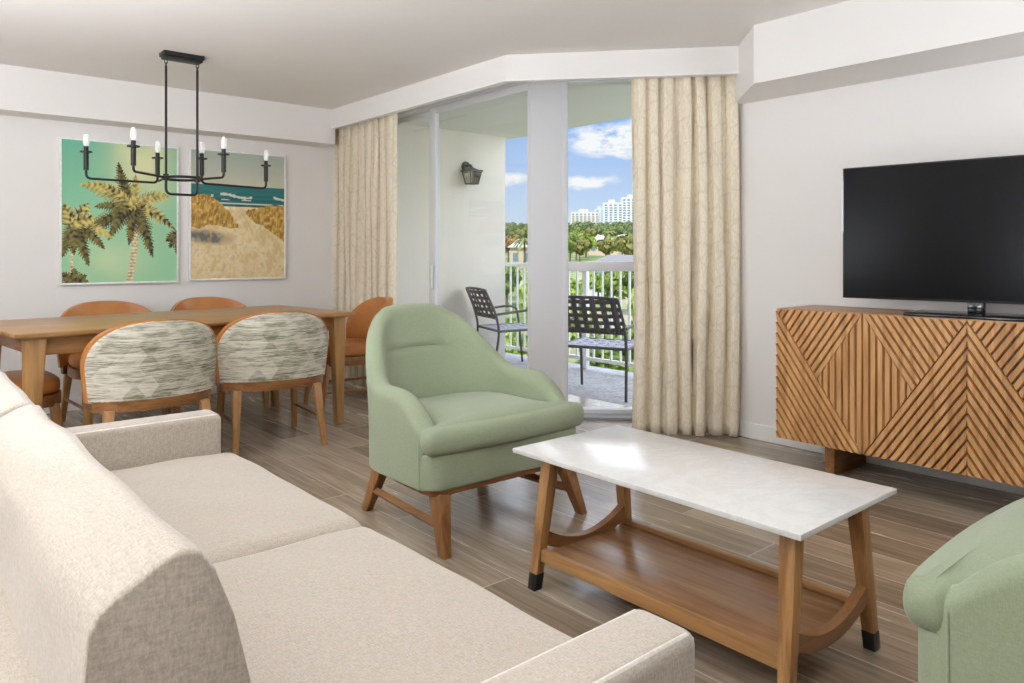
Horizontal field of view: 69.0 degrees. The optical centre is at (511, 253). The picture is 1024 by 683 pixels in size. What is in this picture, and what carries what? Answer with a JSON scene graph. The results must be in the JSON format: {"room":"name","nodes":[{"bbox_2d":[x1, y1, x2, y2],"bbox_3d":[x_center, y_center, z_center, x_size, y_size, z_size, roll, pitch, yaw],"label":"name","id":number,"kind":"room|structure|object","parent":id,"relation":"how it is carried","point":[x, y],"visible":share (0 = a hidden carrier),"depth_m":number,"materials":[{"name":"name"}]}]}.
{"room":"living room","nodes":[
{"label":"living room","id":0,"kind":"room"},
{"bbox_2d":[0,115,333,398],"bbox_3d":[-3.327,-0.060,5.448,5.260,2.400,0.200,0,0,-41],"label":"wall","id":1,"kind":"structure","parent":0,"point":[30,288],"depth_m":5.59,"materials":[{"name":"paint"}]},
{"bbox_2d":[59,137,178,284],"bbox_3d":[-2.945,-0.309,5.619,0.814,1.066,0.037,0,0,-41],"label":"framed picture","id":2,"kind":"object","parent":1,"relation":"attached to","point":[111,232],"visible":0.92,"depth_m":5.59},
{"bbox_2d":[0,64,334,146],"bbox_3d":[-3.330,-1.115,5.159,4.480,0.310,0.255,0,0,-41],"label":"ceiling beam","id":3,"kind":"structure","parent":1,"relation":"attached to","point":[24,92],"depth_m":5.56,"materials":[{"name":"paint"}]},
{"bbox_2d":[44,370,331,413],"bbox_3d":[-3.282,1.093,5.349,4.800,0.095,0.014,0,0,-41],"label":"baseboard","id":4,"kind":"structure","parent":1,"relation":"attached to","point":[78,400],"depth_m":5.43,"materials":[{"name":"white paint"}]},
{"bbox_2d":[188,147,285,280],"bbox_3d":[-2.271,-0.318,6.199,0.804,1.064,0.037,0,0,-41],"label":"framed picture","id":5,"kind":"object","parent":1,"relation":"attached to","point":[235,233],"visible":0.94,"depth_m":6.17},
{"bbox_2d":[331,46,738,128],"bbox_3d":[-0.308,-1.186,5.332,3.883,0.168,0.714,0,0,34],"label":"trim","id":6,"kind":"structure","parent":1,"relation":"attached to","point":[701,59],"depth_m":4.67,"materials":[{"name":"paint"}]},
{"bbox_2d":[0,0,848,109],"bbox_3d":[-0.373,-1.385,2.581,6.000,0.250,8.400,0,0,-41],"label":"ceiling","id":7,"kind":"structure","parent":0,"point":[326,54],"depth_m":4.32,"materials":[{"name":"paint"}]},
{"bbox_2d":[80,50,270,195],"bbox_3d":[-2.033,-0.814,4.742,1.192,0.893,0.556,0,0,-41],"label":"chandelier","id":8,"kind":"object","parent":7,"relation":"hanging from","point":[168,55],"visible":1,"depth_m":4.68,"materials":[{"name":"black metal"}]},
{"bbox_2d":[80,146,91,169],"bbox_3d":[-2.588,-0.622,4.527,0.068,0.223,0.068,0,0,-41],"label":"socket","id":9,"kind":"object","parent":8,"relation":"attached to","point":[86,151],"depth_m":4.52,"materials":[{"name":"black metal"}]},
{"bbox_2d":[127,140,139,165],"bbox_3d":[-2.183,-0.622,4.295,0.068,0.223,0.068,0,0,-41],"label":"socket","id":10,"kind":"object","parent":8,"relation":"attached to","point":[133,145],"depth_m":4.28,"materials":[{"name":"black metal"}]},
{"bbox_2d":[152,153,162,174],"bbox_3d":[-2.293,-0.622,4.821,0.068,0.223,0.068,0,0,-41],"label":"socket","id":11,"kind":"object","parent":8,"relation":"attached to","point":[157,157],"depth_m":4.81,"materials":[{"name":"black metal"}]},
{"bbox_2d":[199,153,206,175],"bbox_3d":[-2.018,-0.622,4.846,0.068,0.223,0.068,0,0,-41],"label":"socket","id":12,"kind":"object","parent":8,"relation":"attached to","point":[201,159],"depth_m":4.84,"materials":[{"name":"black metal"}]},
{"bbox_2d":[218,149,229,171],"bbox_3d":[-1.796,-0.622,4.641,0.068,0.223,0.068,0,0,-41],"label":"socket","id":13,"kind":"object","parent":8,"relation":"attached to","point":[223,153],"depth_m":4.63,"materials":[{"name":"black metal"}]},
{"bbox_2d":[261,161,270,181],"bbox_3d":[-1.730,-0.622,5.239,0.068,0.223,0.068,0,0,-41],"label":"socket","id":14,"kind":"object","parent":8,"relation":"attached to","point":[265,165],"depth_m":5.23,"materials":[{"name":"black metal"}]},
{"bbox_2d":[332,113,397,387],"bbox_3d":[-1.269,-0.041,6.376,0.128,2.339,1.029,0,0,-42],"label":"curtain","id":15,"kind":"object","parent":7,"relation":"hanging from","point":[365,213],"visible":0.7,"depth_m":6.32,"materials":[{"name":"fabric"}]},
{"bbox_2d":[632,75,742,436],"bbox_3d":[1.099,-0.043,4.673,0.689,2.342,0.111,0,0,5],"label":"curtain","id":16,"kind":"object","parent":7,"relation":"hanging from","point":[686,207],"visible":0.94,"depth_m":4.66,"materials":[{"name":"fabric"}]},
{"bbox_2d":[396,124,504,358],"bbox_3d":[-0.772,-0.075,7.679,1.625,2.470,0.250,0,0,-41],"label":"wall","id":17,"kind":"structure","parent":0,"point":[471,217],"depth_m":7.68,"materials":[{"name":"paint"}]},
{"bbox_2d":[460,161,482,184],"bbox_3d":[-0.420,-0.843,7.696,0.168,0.249,0.184,0,0,-41],"label":"wall lantern","id":18,"kind":"object","parent":17,"relation":"attached to","point":[466,167],"visible":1,"depth_m":7.70,"materials":[{"name":"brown metal"}]},
{"bbox_2d":[397,82,527,305],"bbox_3d":[-0.579,-0.055,6.163,0.160,2.410,2.300,0,0,-41],"label":"door","id":19,"kind":"structure","parent":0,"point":[432,111],"depth_m":6.17,"materials":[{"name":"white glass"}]},
{"bbox_2d":[408,85,631,139],"bbox_3d":[0.970,-1.390,5.781,1.710,0.240,5.500,0,0,-41],"label":"ceiling","id":20,"kind":"structure","parent":0,"point":[507,117],"depth_m":6.73,"materials":[{"name":"paint"}]},
{"bbox_2d":[46,382,1023,682],"bbox_3d":[-0.411,1.215,2.548,5.900,0.150,8.400,0,0,-41],"label":"floor","id":21,"kind":"structure","parent":0,"point":[493,525],"depth_m":3.16,"materials":[{"name":"brown wood"}]},
{"bbox_2d":[4,370,62,426],"bbox_3d":[-2.732,0.735,3.913,0.600,0.810,0.662,0,0,-43],"label":"dining chair","id":22,"kind":"object","parent":21,"relation":"on","point":[51,389],"visible":0.41,"depth_m":3.90,"materials":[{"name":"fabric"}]},
{"bbox_2d":[56,301,167,421],"bbox_3d":[-2.686,0.735,5.037,0.662,0.810,0.600,0,0,-43],"label":"dining chair","id":23,"kind":"object","parent":21,"relation":"on","point":[69,363],"visible":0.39,"depth_m":5.04,"materials":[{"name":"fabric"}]},
{"bbox_2d":[80,318,216,425],"bbox_3d":[-1.954,0.735,3.991,0.662,0.810,0.600,0,0,-42],"label":"dining chair","id":24,"kind":"object","parent":21,"relation":"on","point":[150,364],"visible":0.94,"depth_m":3.75,"materials":[{"name":"beige fabric"}]},
{"bbox_2d":[0,305,355,423],"bbox_3d":[-2.088,0.765,4.648,1.000,0.750,1.960,0,0,43],"label":"dining table","id":25,"kind":"object","parent":21,"relation":"on","point":[36,338],"visible":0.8,"depth_m":4.30,"materials":[{"name":"brown wood"}]},
{"bbox_2d":[168,297,268,408],"bbox_3d":[-2.175,0.735,5.529,0.662,0.810,0.600,0,0,-45],"label":"dining chair","id":26,"kind":"object","parent":21,"relation":"on","point":[194,303],"visible":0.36,"depth_m":5.67,"materials":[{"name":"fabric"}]},
{"bbox_2d":[216,310,327,455],"bbox_3d":[-1.479,0.735,4.538,0.662,0.810,0.600,0,0,-33],"label":"dining chair","id":27,"kind":"object","parent":21,"relation":"on","point":[270,350],"visible":0.97,"depth_m":4.30,"materials":[{"name":"fabric"}]},
{"bbox_2d":[0,371,694,682],"bbox_3d":[-0.690,0.708,1.589,0.877,0.865,2.040,0,0,-41],"label":"sofa","id":28,"kind":"object","parent":21,"relation":"on","point":[140,550],"visible":1,"depth_m":1.17,"materials":[{"name":"fabric"}]},
{"bbox_2d":[0,371,34,416],"bbox_3d":[-1.196,0.484,1.760,0.213,0.418,0.912,0,0,-41],"label":"cushion","id":29,"kind":"object","parent":28,"relation":"on","point":[12,398],"depth_m":1.47,"materials":[{"name":"fabric"}]},
{"bbox_2d":[0,404,250,682],"bbox_3d":[-0.595,0.484,1.062,0.213,0.418,0.917,0,0,-41],"label":"cushion","id":30,"kind":"object","parent":28,"relation":"on","point":[96,586],"depth_m":0.74,"materials":[{"name":"fabric"}]},
{"bbox_2d":[110,453,361,563],"bbox_3d":[-0.902,0.730,2.004,0.658,0.164,0.908,0,0,-41],"label":"seat cushion","id":31,"kind":"object","parent":28,"relation":"on","point":[228,505],"depth_m":1.95,"materials":[{"name":"fabric"}]},
{"bbox_2d":[213,527,572,682],"bbox_3d":[-0.312,0.730,1.318,0.658,0.165,0.908,0,0,-41],"label":"seat cushion","id":32,"kind":"object","parent":28,"relation":"on","point":[338,604],"depth_m":1.34,"materials":[{"name":"fabric"}]},
{"bbox_2d":[303,297,393,411],"bbox_3d":[-1.204,0.735,5.585,0.600,0.810,0.662,0,0,-29],"label":"dining chair","id":33,"kind":"object","parent":21,"relation":"on","point":[357,326],"visible":0.48,"depth_m":5.65,"materials":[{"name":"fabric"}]},
{"bbox_2d":[362,303,586,559],"bbox_3d":[-0.240,0.692,3.346,0.844,0.897,0.860,0,0,-41],"label":"armchair","id":34,"kind":"object","parent":21,"relation":"on","point":[448,413],"visible":0.93,"depth_m":3.16,"materials":[{"name":"green fabric"}]},
{"bbox_2d":[418,392,583,456],"bbox_3d":[-0.172,0.702,3.268,0.844,0.132,0.621,0,0,-41],"label":"seat cushion","id":35,"kind":"object","parent":34,"relation":"on","point":[454,424],"depth_m":3.06,"materials":[{"name":"green fabric"}]},
{"bbox_2d":[513,425,896,682],"bbox_3d":[0.553,0.906,2.359,0.545,0.468,1.055,0,0,-41],"label":"coffee table","id":36,"kind":"object","parent":21,"relation":"on","point":[772,617],"visible":1,"depth_m":2.24,"materials":[{"name":"white stone"}]},
{"bbox_2d":[552,523,861,657],"bbox_3d":[0.559,1.028,2.348,0.420,0.018,0.890,0,0,-41],"label":"shelf","id":37,"kind":"object","parent":36,"relation":"attached to","point":[738,595],"depth_m":2.34,"materials":[{"name":"brown wood"}]},
{"bbox_2d":[776,305,1023,486],"bbox_3d":[2.177,0.716,3.442,0.419,0.849,1.844,0,0,-41],"label":"sideboard","id":38,"kind":"object","parent":21,"relation":"on","point":[945,394],"visible":0.97,"depth_m":3.52,"materials":[{"name":"brown wood"}]},
{"bbox_2d":[842,155,1023,321],"bbox_3d":[2.130,-0.077,3.436,1.201,0.736,0.290,0,0,44],"label":"television","id":39,"kind":"object","parent":38,"relation":"on","point":[949,230],"visible":1,"depth_m":3.56,"materials":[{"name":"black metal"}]},
{"bbox_2d":[903,498,1023,682],"bbox_3d":[1.372,0.692,1.518,0.844,0.897,0.860,0,0,-41],"label":"armchair","id":40,"kind":"object","parent":21,"relation":"on","point":[965,601],"visible":1,"depth_m":1.47,"materials":[{"name":"green fabric"}]},
{"bbox_2d":[528,81,561,391],"bbox_3d":[0.256,-0.060,5.311,0.289,2.400,0.109,0,0,3],"label":"column","id":41,"kind":"structure","parent":0,"point":[544,98],"depth_m":5.26,"materials":[{"name":"white paint"}]},
{"bbox_2d":[505,353,632,406],"bbox_3d":[0.889,1.256,6.074,1.970,0.208,6.050,0,0,-41],"label":"floor","id":42,"kind":"structure","parent":0,"point":[599,383],"depth_m":6.68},
{"bbox_2d":[465,286,527,361],"bbox_3d":[-0.087,0.741,7.553,0.713,0.826,0.655,0,0,-23],"label":"patio chair","id":43,"kind":"object","parent":42,"relation":"on","point":[515,327],"visible":0.89,"depth_m":7.39,"materials":[{"name":"black metal"}]},
{"bbox_2d":[505,263,633,368],"bbox_3d":[1.492,0.625,6.592,0.070,1.055,5.850,0,0,-41],"label":"railing","id":44,"kind":"object","parent":42,"relation":"on","point":[585,274],"visible":0.12,"depth_m":7.45,"materials":[{"name":"white metal"}]},
{"bbox_2d":[568,295,633,402],"bbox_3d":[0.720,0.741,6.133,0.655,0.826,0.713,0,0,29],"label":"patio chair","id":45,"kind":"object","parent":42,"relation":"on","point":[625,345],"visible":0.74,"depth_m":5.87,"materials":[{"name":"black metal"}]},
{"bbox_2d":[562,79,633,420],"bbox_3d":[0.657,-0.055,5.224,0.670,2.410,0.230,0,0,4],"label":"window","id":46,"kind":"structure","parent":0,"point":[590,413],"depth_m":5.26,"materials":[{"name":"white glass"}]},
{"bbox_2d":[738,56,1023,435],"bbox_3d":[2.785,-0.060,3.293,0.250,2.400,5.360,0,0,-41],"label":"wall","id":47,"kind":"structure","parent":0,"point":[795,150],"depth_m":4.25,"materials":[{"name":"paint"}]},
{"bbox_2d":[736,0,1023,104],"bbox_3d":[2.748,-1.104,2.808,0.459,0.332,4.675,0,0,-41],"label":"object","id":48,"kind":"structure","parent":47,"relation":"attached to","point":[851,42],"depth_m":3.68,"materials":[{"name":"paint"}]},
{"bbox_2d":[741,421,1023,494],"bbox_3d":[2.935,1.093,2.920,0.014,0.095,4.600,0,0,-41],"label":"baseboard","id":49,"kind":"structure","parent":47,"relation":"attached to","point":[749,430],"depth_m":3.97,"materials":[{"name":"white paint"}]},
{"label":"outside","id":50,"kind":"structure","parent":0,"visible":0},
{"bbox_2d":[505,234,633,370],"bbox_3d":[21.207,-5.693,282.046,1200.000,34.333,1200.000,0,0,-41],"label":"ground","id":51,"kind":"structure","parent":50,"point":[590,258],"depth_m":59.73,"materials":[{"name":"green plant"}]},
{"bbox_2d":[505,277,509,295],"bbox_3d":[-1.154,2.985,52.175,1.662,2.918,2.324,0,0,-41],"label":"tree","id":52,"kind":"object","parent":51,"relation":"on","point":[507,288],"visible":0.07,"depth_m":51.77,"materials":[{"name":"green plant"}]},
{"bbox_2d":[505,222,514,238],"bbox_3d":[-1.108,-7.532,243.517,5.880,6.021,5.901,0,0,-41],"label":"tree","id":53,"kind":"object","parent":51,"relation":"on","point":[510,224],"visible":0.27,"depth_m":242.01,"materials":[{"name":"green plant"}]},
{"bbox_2d":[505,318,515,327],"bbox_3d":[-0.538,4.609,41.026,2.006,2.424,2.283,0,0,4],"label":"tree","id":54,"kind":"object","parent":51,"relation":"on","point":[507,320],"visible":0.02,"depth_m":41.40,"materials":[{"name":"green plant"}]},
{"bbox_2d":[505,235,516,262],"bbox_3d":[-0.592,-0.431,99.857,2.947,4.322,2.452,0,0,-41],"label":"tree","id":55,"kind":"object","parent":51,"relation":"on","point":[508,242],"visible":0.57,"depth_m":99.54,"materials":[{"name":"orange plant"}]},
{"bbox_2d":[505,266,521,307],"bbox_3d":[-0.536,2.452,55.638,2.051,3.601,2.868,0,0,-41],"label":"tree","id":56,"kind":"object","parent":51,"relation":"on","point":[507,268],"visible":0.26,"depth_m":54.76,"materials":[{"name":"green plant"}]},
{"bbox_2d":[511,222,516,231],"bbox_3d":[0.595,-5.261,190.129,1.710,5.882,1.550,0,0,-41],"label":"tree","id":57,"kind":"object","parent":51,"relation":"on","point":[515,226],"visible":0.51,"depth_m":189.91,"materials":[{"name":"green plant"}]},
{"bbox_2d":[505,332,527,355],"bbox_3d":[0.271,5.231,37.477,2.316,2.798,2.636,0,0,4],"label":"tree","id":58,"kind":"object","parent":51,"relation":"on","point":[507,334],"visible":0.27,"depth_m":37.39,"materials":[{"name":"green plant"}]},
{"bbox_2d":[507,240,527,268],"bbox_3d":[1.852,0.191,94.481,4.900,4.200,5.700,0,0,0],"label":"house","id":59,"kind":"structure","parent":51,"relation":"on","point":[513,251],"depth_m":91.99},
{"bbox_2d":[507,228,527,239],"bbox_3d":[1.015,-2.313,136.227,3.641,4.901,4.110,0,0,-41],"label":"tree","id":60,"kind":"object","parent":51,"relation":"on","point":[518,233],"visible":0.86,"depth_m":135.36,"materials":[{"name":"green plant"}]},
{"bbox_2d":[513,238,527,262],"bbox_3d":[1.360,0.301,83.997,2.673,4.332,2.614,0,0,-13],"label":"palm tree","id":61,"kind":"object","parent":51,"relation":"on","point":[523,241],"visible":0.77,"depth_m":83.92,"materials":[{"name":"green plant"}]},
{"bbox_2d":[517,223,524,228],"bbox_3d":[2.183,-8.644,271.658,5.590,5.724,5.610,0,0,-41],"label":"tree","id":62,"kind":"object","parent":51,"relation":"on","point":[520,225],"visible":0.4,"depth_m":270.18,"materials":[{"name":"green plant"}]},
{"bbox_2d":[519,279,527,298],"bbox_3d":[1.540,3.135,51.672,2.273,2.747,2.587,0,0,4],"label":"tree","id":63,"kind":"object","parent":51,"relation":"on","point":[521,288],"visible":0.1,"depth_m":50.99,"materials":[{"name":"green plant"}]},
{"bbox_2d":[519,293,527,314],"bbox_3d":[1.533,3.633,45.028,2.201,2.660,2.505,0,0,4],"label":"tree","id":64,"kind":"object","parent":51,"relation":"on","point":[520,303],"visible":0.05,"depth_m":44.47,"materials":[{"name":"green plant"}]},
{"bbox_2d":[568,234,573,253],"bbox_3d":[5.695,-0.089,88.619,2.671,4.689,3.735,0,0,-41],"label":"tree","id":65,"kind":"object","parent":51,"relation":"on","point":[570,242],"visible":0.17,"depth_m":87.83,"materials":[{"name":"green plant"}]},
{"bbox_2d":[568,233,578,261],"bbox_3d":[7.999,-0.702,104.568,2.510,4.406,3.510,0,0,-41],"label":"tree","id":66,"kind":"object","parent":51,"relation":"on","point":[573,236],"visible":0.13,"depth_m":103.72,"materials":[{"name":"green plant"}]},
{"bbox_2d":[570,288,578,305],"bbox_3d":[3.139,3.349,47.806,2.455,2.835,2.648,0,0,-41],"label":"tree","id":67,"kind":"object","parent":51,"relation":"on","point":[572,291],"visible":0.05,"depth_m":47.61,"materials":[{"name":"green plant"}]},
{"bbox_2d":[570,278,581,294],"bbox_3d":[4.437,2.952,56.052,2.096,2.421,2.261,0,0,-41],"label":"tree","id":68,"kind":"object","parent":51,"relation":"on","point":[572,281],"visible":0.31,"depth_m":55.29,"materials":[{"name":"green plant"}]},
{"bbox_2d":[572,235,586,259],"bbox_3d":[9.590,-0.829,110.292,3.087,4.155,3.484,0,0,-41],"label":"tree","id":69,"kind":"object","parent":51,"relation":"on","point":[579,236],"visible":0.06,"depth_m":109.75,"materials":[{"name":"green plant"}]},
{"bbox_2d":[570,222,589,231],"bbox_3d":[19.253,-6.042,209.556,5.803,5.942,5.823,0,0,-41],"label":"tree","id":70,"kind":"object","parent":51,"relation":"on","point":[573,226],"visible":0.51,"depth_m":208.52,"materials":[{"name":"green plant"}]},
{"bbox_2d":[570,306,591,320],"bbox_3d":[3.951,4.162,42.873,2.015,2.435,2.294,0,0,4],"label":"tree","id":71,"kind":"object","parent":51,"relation":"on","point":[578,306],"visible":0.07,"depth_m":43.07,"materials":[{"name":"green plant"}]},
{"bbox_2d":[572,238,592,261],"bbox_3d":[8.577,-0.049,93.613,3.057,4.115,3.451,0,0,-41],"label":"tree","id":72,"kind":"object","parent":51,"relation":"on","point":[581,246],"visible":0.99,"depth_m":92.92,"materials":[{"name":"green plant"}]},
{"bbox_2d":[575,221,592,228],"bbox_3d":[21.906,-6.987,227.967,6.096,6.242,6.118,0,0,-41],"label":"tree","id":73,"kind":"object","parent":51,"relation":"on","point":[589,222],"visible":0.16,"depth_m":226.71,"materials":[{"name":"green plant"}]},
{"bbox_2d":[570,209,598,224],"bbox_3d":[60.462,-26.335,622.295,23.000,22.037,12.500,0,0,0],"label":"apartment tower","id":74,"kind":"structure","parent":51,"relation":"on","point":[583,215],"depth_m":617.09,"materials":[{"name":"beige concrete"}]},
{"bbox_2d":[570,318,600,350],"bbox_3d":[3.754,4.794,38.800,2.532,3.060,2.882,0,0,4],"label":"tree","id":75,"kind":"object","parent":51,"relation":"on","point":[572,335],"visible":0.14,"depth_m":38.09,"materials":[{"name":"green plant"}]},
{"bbox_2d":[578,233,596,257],"bbox_3d":[11.705,-1.221,117.530,4.344,4.350,3.963,0,0,-41],"label":"tree","id":76,"kind":"object","parent":51,"relation":"on","point":[592,238],"visible":0.2,"depth_m":117.92,"materials":[{"name":"green plant"}]},
{"bbox_2d":[579,227,597,236],"bbox_3d":[14.506,-2.656,142.001,3.720,5.007,4.199,0,0,-41],"label":"tree","id":77,"kind":"object","parent":51,"relation":"on","point":[588,231],"visible":0.56,"depth_m":141.13,"materials":[{"name":"green plant"}]},
{"bbox_2d":[589,271,606,299],"bbox_3d":[6.592,2.705,57.458,2.291,2.768,2.608,0,0,4],"label":"tree","id":78,"kind":"object","parent":51,"relation":"on","point":[597,277],"visible":0.44,"depth_m":57.23,"materials":[{"name":"green plant"}]},
{"bbox_2d":[594,206,601,222],"bbox_3d":[75.075,-28.495,637.331,9.000,25.126,5.500,0,0,0],"label":"apartment tower","id":79,"kind":"structure","parent":51,"relation":"on","point":[598,209],"depth_m":635.59,"materials":[{"name":"white concrete"}]},
{"bbox_2d":[594,224,608,234],"bbox_3d":[26.792,-6.310,223.246,4.961,5.080,4.979,0,0,-41],"label":"tree","id":80,"kind":"object","parent":51,"relation":"on","point":[605,225],"visible":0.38,"depth_m":222.62,"materials":[{"name":"green plant"}]},
{"bbox_2d":[587,237,617,254],"bbox_3d":[15.520,-1.154,129.556,5.700,3.600,5.700,0,0,0],"label":"house","id":81,"kind":"structure","parent":51,"relation":"on","point":[594,251],"depth_m":127.06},
{"bbox_2d":[595,237,617,255],"bbox_3d":[12.113,-0.123,95.265,3.025,4.072,3.415,0,0,-41],"label":"tree","id":82,"kind":"object","parent":51,"relation":"on","point":[606,245],"visible":0.93,"depth_m":94.73,"materials":[{"name":"green plant"}]},
{"bbox_2d":[601,231,616,254],"bbox_3d":[14.652,-1.118,111.187,2.522,4.607,2.702,0,0,-41],"label":"palm tree","id":83,"kind":"object","parent":51,"relation":"on","point":[609,234],"visible":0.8,"depth_m":110.85,"materials":[{"name":"green plant"}]},
{"bbox_2d":[602,227,618,236],"bbox_3d":[26.937,-5.183,202.851,4.415,4.520,4.430,0,0,-41],"label":"tree","id":84,"kind":"object","parent":51,"relation":"on","point":[615,229],"visible":0.54,"depth_m":202.21,"materials":[{"name":"green plant"}]},
{"bbox_2d":[589,324,633,370],"bbox_3d":[4.733,5.136,35.435,2.116,3.714,2.958,0,0,-41],"label":"tree","id":85,"kind":"object","parent":51,"relation":"on","point":[597,351],"visible":0.32,"depth_m":34.81,"materials":[{"name":"green plant"}]},
{"bbox_2d":[589,255,633,297],"bbox_3d":[10.020,2.074,63.685,7.700,4.000,5.700,0,0,0],"label":"house","id":86,"kind":"structure","parent":51,"relation":"on","point":[609,258],"depth_m":62.69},
{"bbox_2d":[602,200,621,224],"bbox_3d":[80.605,-29.087,597.811,15.000,28.774,8.500,0,0,0],"label":"apartment tower","id":87,"kind":"structure","parent":51,"relation":"on","point":[611,211],"depth_m":594.61,"materials":[{"name":"white concrete"}]},
{"bbox_2d":[600,271,633,313],"bbox_3d":[7.320,2.640,51.604,2.120,3.721,2.964,0,0,-41],"label":"tree","id":88,"kind":"object","parent":51,"relation":"on","point":[615,273],"visible":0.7,"depth_m":50.89,"materials":[{"name":"green plant"}]},
{"bbox_2d":[612,221,632,232],"bbox_3d":[32.903,-6.680,220.243,6.030,6.175,6.052,0,0,-41],"label":"tree","id":89,"kind":"object","parent":51,"relation":"on","point":[619,225],"visible":0.39,"depth_m":219.68,"materials":[{"name":"green plant"}]},
{"bbox_2d":[614,233,632,254],"bbox_3d":[13.137,0.079,82.885,3.641,4.901,4.110,0,0,-41],"label":"tree","id":90,"kind":"object","parent":51,"relation":"on","point":[625,245],"visible":0.52,"depth_m":82.59,"materials":[{"name":"green plant"}]},
{"bbox_2d":[619,227,632,233],"bbox_3d":[31.369,-5.114,202.654,4.211,4.312,4.226,0,0,-41],"label":"tree","id":91,"kind":"object","parent":51,"relation":"on","point":[630,230],"visible":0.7,"depth_m":201.81,"materials":[{"name":"green plant"}]},
{"bbox_2d":[621,195,632,221],"bbox_3d":[100.197,-32.425,620.916,18.000,33.910,10.000,0,0,0],"label":"apartment tower","id":92,"kind":"structure","parent":51,"relation":"on","point":[627,213],"depth_m":616.78,"materials":[{"name":"white concrete"}]},
{"bbox_2d":[623,223,632,229],"bbox_3d":[34.842,-6.168,213.846,5.463,5.594,5.483,0,0,-41],"label":"tree","id":93,"kind":"object","parent":51,"relation":"on","point":[627,225],"visible":0.12,"depth_m":213.75,"materials":[{"name":"green plant"}]},
{"bbox_2d":[627,291,633,317],"bbox_3d":[7.884,3.702,42.664,2.790,3.372,3.176,0,0,4],"label":"tree","id":94,"kind":"object","parent":51,"relation":"on","point":[632,294],"visible":0.04,"depth_m":42.02,"materials":[{"name":"green plant"}]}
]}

